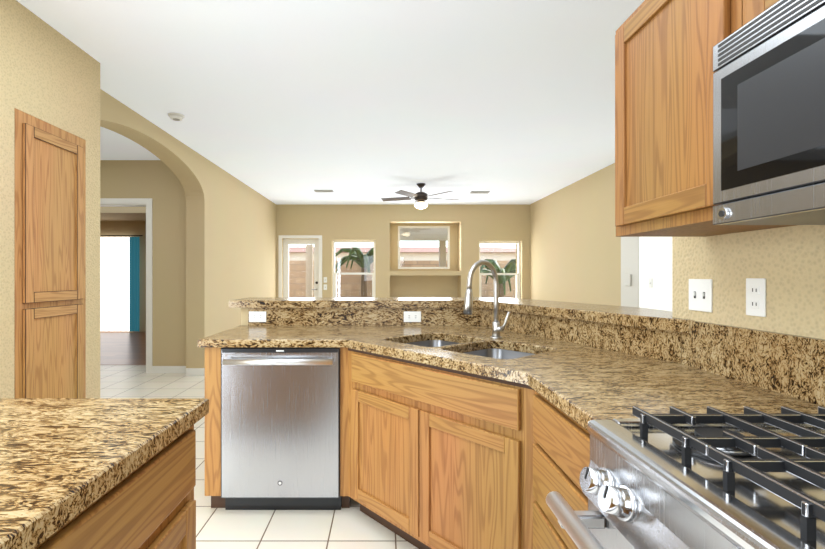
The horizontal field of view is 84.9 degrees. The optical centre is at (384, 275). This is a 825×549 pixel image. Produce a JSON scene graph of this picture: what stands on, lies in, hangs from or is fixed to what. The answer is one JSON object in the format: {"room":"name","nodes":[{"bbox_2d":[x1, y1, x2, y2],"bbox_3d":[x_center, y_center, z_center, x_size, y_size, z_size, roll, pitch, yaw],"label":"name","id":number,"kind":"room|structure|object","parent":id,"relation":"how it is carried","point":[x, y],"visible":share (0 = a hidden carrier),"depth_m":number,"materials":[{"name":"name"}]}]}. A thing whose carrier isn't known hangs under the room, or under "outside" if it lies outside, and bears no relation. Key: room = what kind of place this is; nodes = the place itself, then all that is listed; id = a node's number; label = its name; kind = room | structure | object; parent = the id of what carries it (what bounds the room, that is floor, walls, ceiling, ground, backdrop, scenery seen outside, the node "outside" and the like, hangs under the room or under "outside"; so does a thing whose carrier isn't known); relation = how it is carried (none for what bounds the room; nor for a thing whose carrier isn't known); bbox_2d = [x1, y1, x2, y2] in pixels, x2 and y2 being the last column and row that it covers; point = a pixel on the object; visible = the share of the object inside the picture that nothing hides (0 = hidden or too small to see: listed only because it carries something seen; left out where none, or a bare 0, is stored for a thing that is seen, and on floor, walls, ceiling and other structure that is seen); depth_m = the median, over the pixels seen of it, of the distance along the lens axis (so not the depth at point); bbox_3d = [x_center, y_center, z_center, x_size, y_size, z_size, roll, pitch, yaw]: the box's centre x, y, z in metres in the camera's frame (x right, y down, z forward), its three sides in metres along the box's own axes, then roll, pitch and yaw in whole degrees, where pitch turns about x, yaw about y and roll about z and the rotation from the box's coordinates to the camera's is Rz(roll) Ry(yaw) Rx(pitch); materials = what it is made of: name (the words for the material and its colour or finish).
{"room":"kitchen","nodes":[
{"label":"kitchen","id":0,"kind":"room"},
{"bbox_2d":[0,0,99,397],"bbox_3d":[-2.225,-0.120,0.015,0.490,2.720,6.230,0,0,0],"label":"wall","id":1,"kind":"structure","parent":0,"point":[49,74],"depth_m":2.60,"materials":[{"name":"paint"}]},
{"bbox_2d":[100,332,145,364],"bbox_3d":[-5.035,1.264,8.185,5.130,0.053,3.830,0,0,0],"label":"floor","id":2,"kind":"structure","parent":0,"point":[122,348],"depth_m":7.68,"materials":[{"name":"brown wood"}]},
{"bbox_2d":[100,221,145,331],"bbox_3d":[-5.045,-0.120,10.060,5.150,2.720,0.120,0,0,0],"label":"wall","id":3,"kind":"structure","parent":0,"point":[122,227],"depth_m":9.99,"materials":[{"name":"paint"}]},
{"bbox_2d":[100,235,142,235],"bbox_3d":[-6.075,-0.890,9.930,1.450,0.024,0.024,0,0,0],"label":"curtain rod","id":4,"kind":"object","parent":3,"relation":"attached to","point":[121,235],"visible":0.66,"depth_m":9.92,"materials":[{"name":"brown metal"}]},
{"bbox_2d":[100,237,129,330],"bbox_3d":[-6.185,0.180,9.930,1.130,2.080,0.040,0,0,0],"label":"sheer curtain","id":5,"kind":"object","parent":4,"relation":"hanging from","point":[114,283],"visible":0.58,"depth_m":9.93,"materials":[{"name":"white fabric"}]},
{"bbox_2d":[130,237,139,331],"bbox_3d":[-5.510,0.180,9.900,0.220,2.080,0.050,0,0,0],"label":"curtain","id":6,"kind":"object","parent":4,"relation":"hanging from","point":[135,284],"visible":1,"depth_m":9.90,"materials":[{"name":"teal fabric"}]},
{"bbox_2d":[100,207,145,220],"bbox_3d":[-4.985,-1.350,9.350,5.030,0.260,1.300,0,0,0],"label":"soffit","id":7,"kind":"structure","parent":0,"point":[122,213],"depth_m":8.86,"materials":[{"name":"paint"}]},
{"bbox_2d":[100,160,185,365],"bbox_3d":[-3.735,-0.120,5.810,2.530,2.720,0.120,0,0,0],"label":"wall","id":8,"kind":"structure","parent":0,"point":[158,183],"depth_m":5.75,"materials":[{"name":"paint"}]},
{"bbox_2d":[100,198,152,372],"bbox_3d":[-3.470,0.125,5.803,1.000,2.230,0.135,0,0,0],"label":"trim","id":9,"kind":"structure","parent":8,"relation":"attached to","point":[147,203],"depth_m":5.73,"materials":[{"name":"white"}]},
{"bbox_2d":[152,366,192,373],"bbox_3d":[-2.720,1.195,5.744,0.500,0.090,0.012,0,0,0],"label":"baseboard","id":10,"kind":"structure","parent":8,"relation":"attached to","point":[182,369],"depth_m":5.74,"materials":[{"name":"white wood"}]},
{"bbox_2d":[100,89,275,367],"bbox_3d":[-2.365,-0.120,6.220,0.230,2.720,6.180,0,0,0],"label":"wall","id":11,"kind":"structure","parent":0,"point":[230,237],"depth_m":5.84,"materials":[{"name":"paint"}]},
{"bbox_2d":[241,308,247,324],"bbox_3d":[0.155,0.724,2.409,2.220,1.032,1.452,0,0,0],"label":"bar","id":12,"kind":"object","parent":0,"point":[244,316],"visible":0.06,"depth_m":2.98,"materials":[{"name":"paint"}]},
{"bbox_2d":[229,297,694,332],"bbox_3d":[0.140,0.183,2.492,2.320,0.047,1.737,0,0,0],"label":"bar","id":13,"kind":"object","parent":12,"relation":"on","point":[641,317],"visible":0.77,"depth_m":2.72,"materials":[{"name":"stone"}]},
{"bbox_2d":[100,365,417,548],"bbox_3d":[-1.000,1.270,3.300,8.400,0.060,13.000,0,0,0],"label":"floor","id":14,"kind":"structure","parent":0,"point":[353,526],"depth_m":2.28,"materials":[{"name":"white tile"}]},
{"bbox_2d":[15,108,85,397],"bbox_3d":[-2.099,0.171,2.690,0.279,2.138,0.566,0,0,0],"label":"pantry cabinet","id":15,"kind":"object","parent":14,"relation":"on","point":[50,260],"visible":0.73,"depth_m":2.64,"materials":[{"name":"brown wood"}]},
{"bbox_2d":[34,425,195,548],"bbox_3d":[-0.925,0.803,0.204,0.889,0.874,1.948,0,0,0],"label":"kitchen island","id":16,"kind":"object","parent":14,"relation":"on","point":[150,503],"visible":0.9,"depth_m":0.92,"materials":[{"name":"brown wood"}]},
{"bbox_2d":[0,398,208,548],"bbox_3d":[-0.935,0.346,0.202,0.929,0.040,2.003,0,0,0],"label":"island countertop","id":17,"kind":"structure","parent":16,"relation":"on","point":[63,461],"depth_m":0.85,"materials":[{"name":"stone"}]},
{"bbox_2d":[221,347,341,509],"bbox_3d":[-0.540,0.806,2.428,0.612,0.868,0.344,0,0,0],"label":"dishwasher","id":18,"kind":"object","parent":14,"relation":"on","point":[280,428],"visible":1,"depth_m":2.31,"materials":[{"name":"silver metal"}]},
{"bbox_2d":[340,347,524,548],"bbox_3d":[0.165,0.803,1.931,0.710,0.874,0.822,0,0,0],"label":"base cabinet","id":19,"kind":"object","parent":14,"relation":"on","point":[433,457],"depth_m":1.86,"materials":[{"name":"brown wood"}]},
{"bbox_2d":[198,325,824,429],"bbox_3d":[0.081,0.346,2.001,2.082,0.040,1.964,0,0,0],"label":"countertop","id":20,"kind":"structure","parent":19,"relation":"on","point":[582,385],"depth_m":1.63,"materials":[{"name":"stone"}]},
{"bbox_2d":[405,340,534,358],"bbox_3d":[0.380,0.467,2.173,0.460,0.200,0.810,0,0,-41],"label":"sink","id":21,"kind":"object","parent":20,"relation":"in","point":[499,353],"visible":0.04,"depth_m":2.26,"materials":[{"name":"silver metal"}]},
{"bbox_2d":[463,260,509,338],"bbox_3d":[0.510,0.122,2.280,0.258,0.408,0.205,0,0,0],"label":"faucet","id":22,"kind":"object","parent":20,"relation":"on","point":[497,329],"visible":1,"depth_m":2.31,"materials":[{"name":"silver metal"}]},
{"bbox_2d":[525,384,589,548],"bbox_3d":[0.803,0.804,1.270,0.635,0.873,0.500,0,0,0],"label":"base cabinet","id":23,"kind":"object","parent":14,"relation":"on","point":[557,448],"depth_m":1.33,"materials":[{"name":"brown wood"}]},
{"bbox_2d":[546,406,824,548],"bbox_3d":[0.724,0.762,0.638,0.746,0.956,0.758,0,0,0],"label":"range","id":24,"kind":"object","parent":14,"relation":"on","point":[713,478],"visible":1,"depth_m":0.78,"materials":[{"name":"silver metal"}]},
{"bbox_2d":[16,0,643,203],"bbox_3d":[-2.250,-1.530,3.500,10.900,0.100,13.400,0,0,0],"label":"ceiling","id":25,"kind":"structure","parent":0,"point":[358,101],"depth_m":3.53,"materials":[{"name":"paint"}]},
{"bbox_2d":[168,112,184,120],"bbox_3d":[-1.920,-1.458,4.140,0.144,0.042,0.144,0,0,0],"label":"smoke detector","id":26,"kind":"object","parent":25,"relation":"attached to","point":[173,116],"visible":1,"depth_m":4.10,"materials":[{"name":"white plastic"}]},
{"bbox_2d":[314,190,333,191],"bbox_3d":[-1.060,-1.474,7.810,0.320,0.012,0.160,0,0,0],"label":"ceiling vent","id":27,"kind":"object","parent":25,"relation":"in","point":[323,190],"visible":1,"depth_m":7.77,"materials":[{"name":"grey metal"}]},
{"bbox_2d":[381,183,456,208],"bbox_3d":[0.580,-1.278,7.285,1.293,0.402,1.230,0,0,0],"label":"fan","id":28,"kind":"object","parent":25,"relation":"hanging from","point":[420,197],"visible":1,"depth_m":7.17,"materials":[{"name":"black metal"}]},
{"bbox_2d":[470,191,489,193],"bbox_3d":[1.670,-1.474,7.930,0.320,0.012,0.160,0,0,0],"label":"ceiling vent","id":29,"kind":"object","parent":25,"relation":"in","point":[479,192],"visible":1,"depth_m":7.92,"materials":[{"name":"grey metal"}]},
{"bbox_2d":[276,204,529,298],"bbox_3d":[0.310,-0.120,9.535,5.620,2.720,0.450,0,0,0],"label":"wall","id":30,"kind":"structure","parent":0,"point":[471,226],"depth_m":9.31,"materials":[{"name":"paint"}]},
{"bbox_2d":[278,235,321,296],"bbox_3d":[-1.750,0.200,9.303,0.900,2.080,0.015,0,0,0],"label":"trim","id":31,"kind":"structure","parent":30,"relation":"attached to","point":[280,237],"depth_m":9.29,"materials":[{"name":"white wood"}]},
{"bbox_2d":[283,239,318,296],"bbox_3d":[-1.750,0.230,9.405,0.756,2.016,0.100,0,0,0],"label":"door","id":32,"kind":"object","parent":30,"relation":"attached to","point":[286,253],"visible":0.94,"depth_m":9.41,"materials":[{"name":"white"}]},
{"bbox_2d":[333,241,375,296],"bbox_3d":[-0.646,-0.052,9.457,0.898,1.381,0.065,0,0,0],"label":"window","id":33,"kind":"structure","parent":30,"relation":"in","point":[335,282],"depth_m":9.43,"materials":[{"name":"white"}]},
{"bbox_2d":[398,226,449,268],"bbox_3d":[0.840,-0.615,9.740,1.116,0.926,0.060,0,0,0],"label":"window","id":34,"kind":"structure","parent":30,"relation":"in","point":[448,247],"depth_m":9.71,"materials":[{"name":"white"}]},
{"bbox_2d":[479,241,519,297],"bbox_3d":[2.391,-0.043,9.457,0.886,1.361,0.065,0,0,0],"label":"window","id":35,"kind":"structure","parent":30,"relation":"in","point":[517,282],"depth_m":9.43,"materials":[{"name":"white"}]},
{"bbox_2d":[530,163,620,305],"bbox_3d":[3.060,-0.120,5.535,0.120,2.720,7.550,0,0,0],"label":"wall","id":36,"kind":"structure","parent":0,"point":[575,249],"depth_m":6.98,"materials":[{"name":"paint"}]},
{"bbox_2d":[621,237,671,310],"bbox_3d":[2.994,0.090,5.050,0.011,2.300,1.300,0,0,0],"label":"wall","id":37,"kind":"structure","parent":36,"relation":"attached to","point":[643,259],"depth_m":5.12,"materials":[{"name":"white paint"}]},
{"bbox_2d":[625,274,631,285],"bbox_3d":[2.978,0.050,5.510,0.020,0.140,0.120,0,0,0],"label":"switch","id":38,"kind":"object","parent":37,"relation":"attached to","point":[628,279],"visible":0.96,"depth_m":5.49,"materials":[{"name":"grey plastic"}]},
{"bbox_2d":[648,278,651,287],"bbox_3d":[2.981,0.080,5.060,0.012,0.114,0.070,0,0,0],"label":"light switch","id":39,"kind":"object","parent":37,"relation":"attached to","point":[649,282],"visible":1,"depth_m":5.06,"materials":[{"name":"white plastic"}]},
{"bbox_2d":[672,225,824,338],"bbox_3d":[1.202,-0.120,-0.670,0.156,2.720,4.860,0,0,0],"label":"wall","id":40,"kind":"structure","parent":0,"point":[788,263],"depth_m":1.34,"materials":[{"name":"paint"}]},
{"bbox_2d":[248,308,824,405],"bbox_3d":[0.112,0.244,2.002,2.023,0.164,1.963,0,0,0],"label":"backsplash","id":41,"kind":"structure","parent":40,"relation":"attached to","point":[789,365],"depth_m":1.69,"materials":[{"name":"stone"}]},
{"bbox_2d":[249,311,265,321],"bbox_3d":[-0.837,0.268,2.956,0.114,0.070,0.008,0,0,0],"label":"outlet","id":42,"kind":"object","parent":41,"relation":"attached to","point":[257,316],"visible":1,"depth_m":2.95,"materials":[{"name":"white plastic"}]},
{"bbox_2d":[404,311,420,321],"bbox_3d":[0.180,0.268,2.956,0.114,0.070,0.008,0,0,0],"label":"outlet","id":43,"kind":"object","parent":41,"relation":"attached to","point":[412,316],"visible":1,"depth_m":2.95,"materials":[{"name":"white plastic"}]},
{"bbox_2d":[689,279,712,311],"bbox_3d":[1.117,0.068,1.600,0.012,0.114,0.116,0,0,0],"label":"light switch","id":44,"kind":"object","parent":40,"relation":"attached to","point":[700,294],"visible":1,"depth_m":1.59,"materials":[{"name":"white plastic"}]},
{"bbox_2d":[615,0,795,236],"bbox_3d":[0.957,-0.499,1.301,0.332,0.722,0.558,0,0,0],"label":"upper cabinet","id":45,"kind":"object","parent":40,"relation":"attached to","point":[664,72],"visible":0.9,"depth_m":1.28,"materials":[{"name":"brown wood"}]},
{"bbox_2d":[746,278,765,316],"bbox_3d":[1.120,0.064,1.360,0.008,0.114,0.070,0,0,0],"label":"outlet","id":46,"kind":"object","parent":40,"relation":"attached to","point":[755,296],"visible":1,"depth_m":1.35,"materials":[{"name":"white plastic"}]},
{"bbox_2d":[743,0,778,25],"bbox_3d":[0.957,-0.693,0.639,0.332,0.335,0.760,0,0,0],"label":"upper cabinet","id":47,"kind":"object","parent":40,"relation":"attached to","point":[752,9],"visible":0.04,"depth_m":0.97,"materials":[{"name":"brown wood"}]},
{"bbox_2d":[713,0,824,224],"bbox_3d":[0.908,-0.317,0.638,0.427,0.403,0.758,0,0,0],"label":"over-the-range microwave","id":48,"kind":"object","parent":47,"relation":"attached to","point":[769,117],"visible":1,"depth_m":0.86,"materials":[{"name":"silver metal"}]},
{"label":"outside","id":49,"kind":"structure","parent":0,"visible":0},
{"bbox_3d":[-1.000,1.310,27.380,30.000,0.100,35.240,0,0,0],"label":"ground","id":50,"kind":"structure","parent":49,"visible":0},
{"bbox_2d":[306,245,312,296],"bbox_3d":[-2.100,0.141,12.525,0.180,2.239,0.170,0,0,0],"label":"patio post","id":51,"kind":"object","parent":50,"relation":"on","point":[310,273],"depth_m":12.44,"materials":[{"name":"paint"}]},
{"bbox_2d":[400,228,446,240],"bbox_3d":[0.700,-1.150,11.185,5.800,0.340,2.830,0,0,0],"label":"patio cover","id":52,"kind":"object","parent":51,"relation":"on","point":[422,236],"depth_m":12.45,"materials":[{"name":"white"}]},
{"bbox_2d":[335,247,373,296],"bbox_3d":[-0.619,0.232,12.902,2.092,2.056,2.109,0,0,0],"label":"palm","id":53,"kind":"object","parent":50,"relation":"on","point":[359,255],"depth_m":12.73,"materials":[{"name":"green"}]},
{"bbox_2d":[289,261,515,297],"bbox_3d":[-1.000,0.390,14.100,30.000,1.740,0.200,0,0,0],"label":"outdoor fence wall","id":54,"kind":"structure","parent":50,"relation":"on","point":[355,280],"depth_m":14.00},
{"bbox_2d":[289,253,515,260],"bbox_3d":[-1.500,-0.150,35.000,27.000,2.820,10.000,0,0,0],"label":"house","id":55,"kind":"structure","parent":50,"relation":"on","point":[410,256],"depth_m":30.00,"materials":[{"name":"paint"}]},
{"bbox_2d":[289,247,515,252],"bbox_3d":[-1.500,-1.910,35.000,28.200,0.700,11.200,0,0,0],"label":"house roof","id":56,"kind":"structure","parent":55,"relation":"on","point":[432,250],"depth_m":30.95,"materials":[{"name":"tile"}]},
{"bbox_2d":[439,241,445,266],"bbox_3d":[1.600,0.141,12.525,0.180,2.239,0.170,0,0,0],"label":"patio post","id":57,"kind":"object","parent":50,"relation":"on","point":[442,243],"depth_m":12.44,"materials":[{"name":"paint"}]},
{"bbox_2d":[480,259,515,296],"bbox_3d":[3.218,0.406,12.408,2.592,1.707,2.602,0,0,0],"label":"palm","id":58,"kind":"object","parent":50,"relation":"on","point":[503,279],"depth_m":12.14,"materials":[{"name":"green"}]}
]}

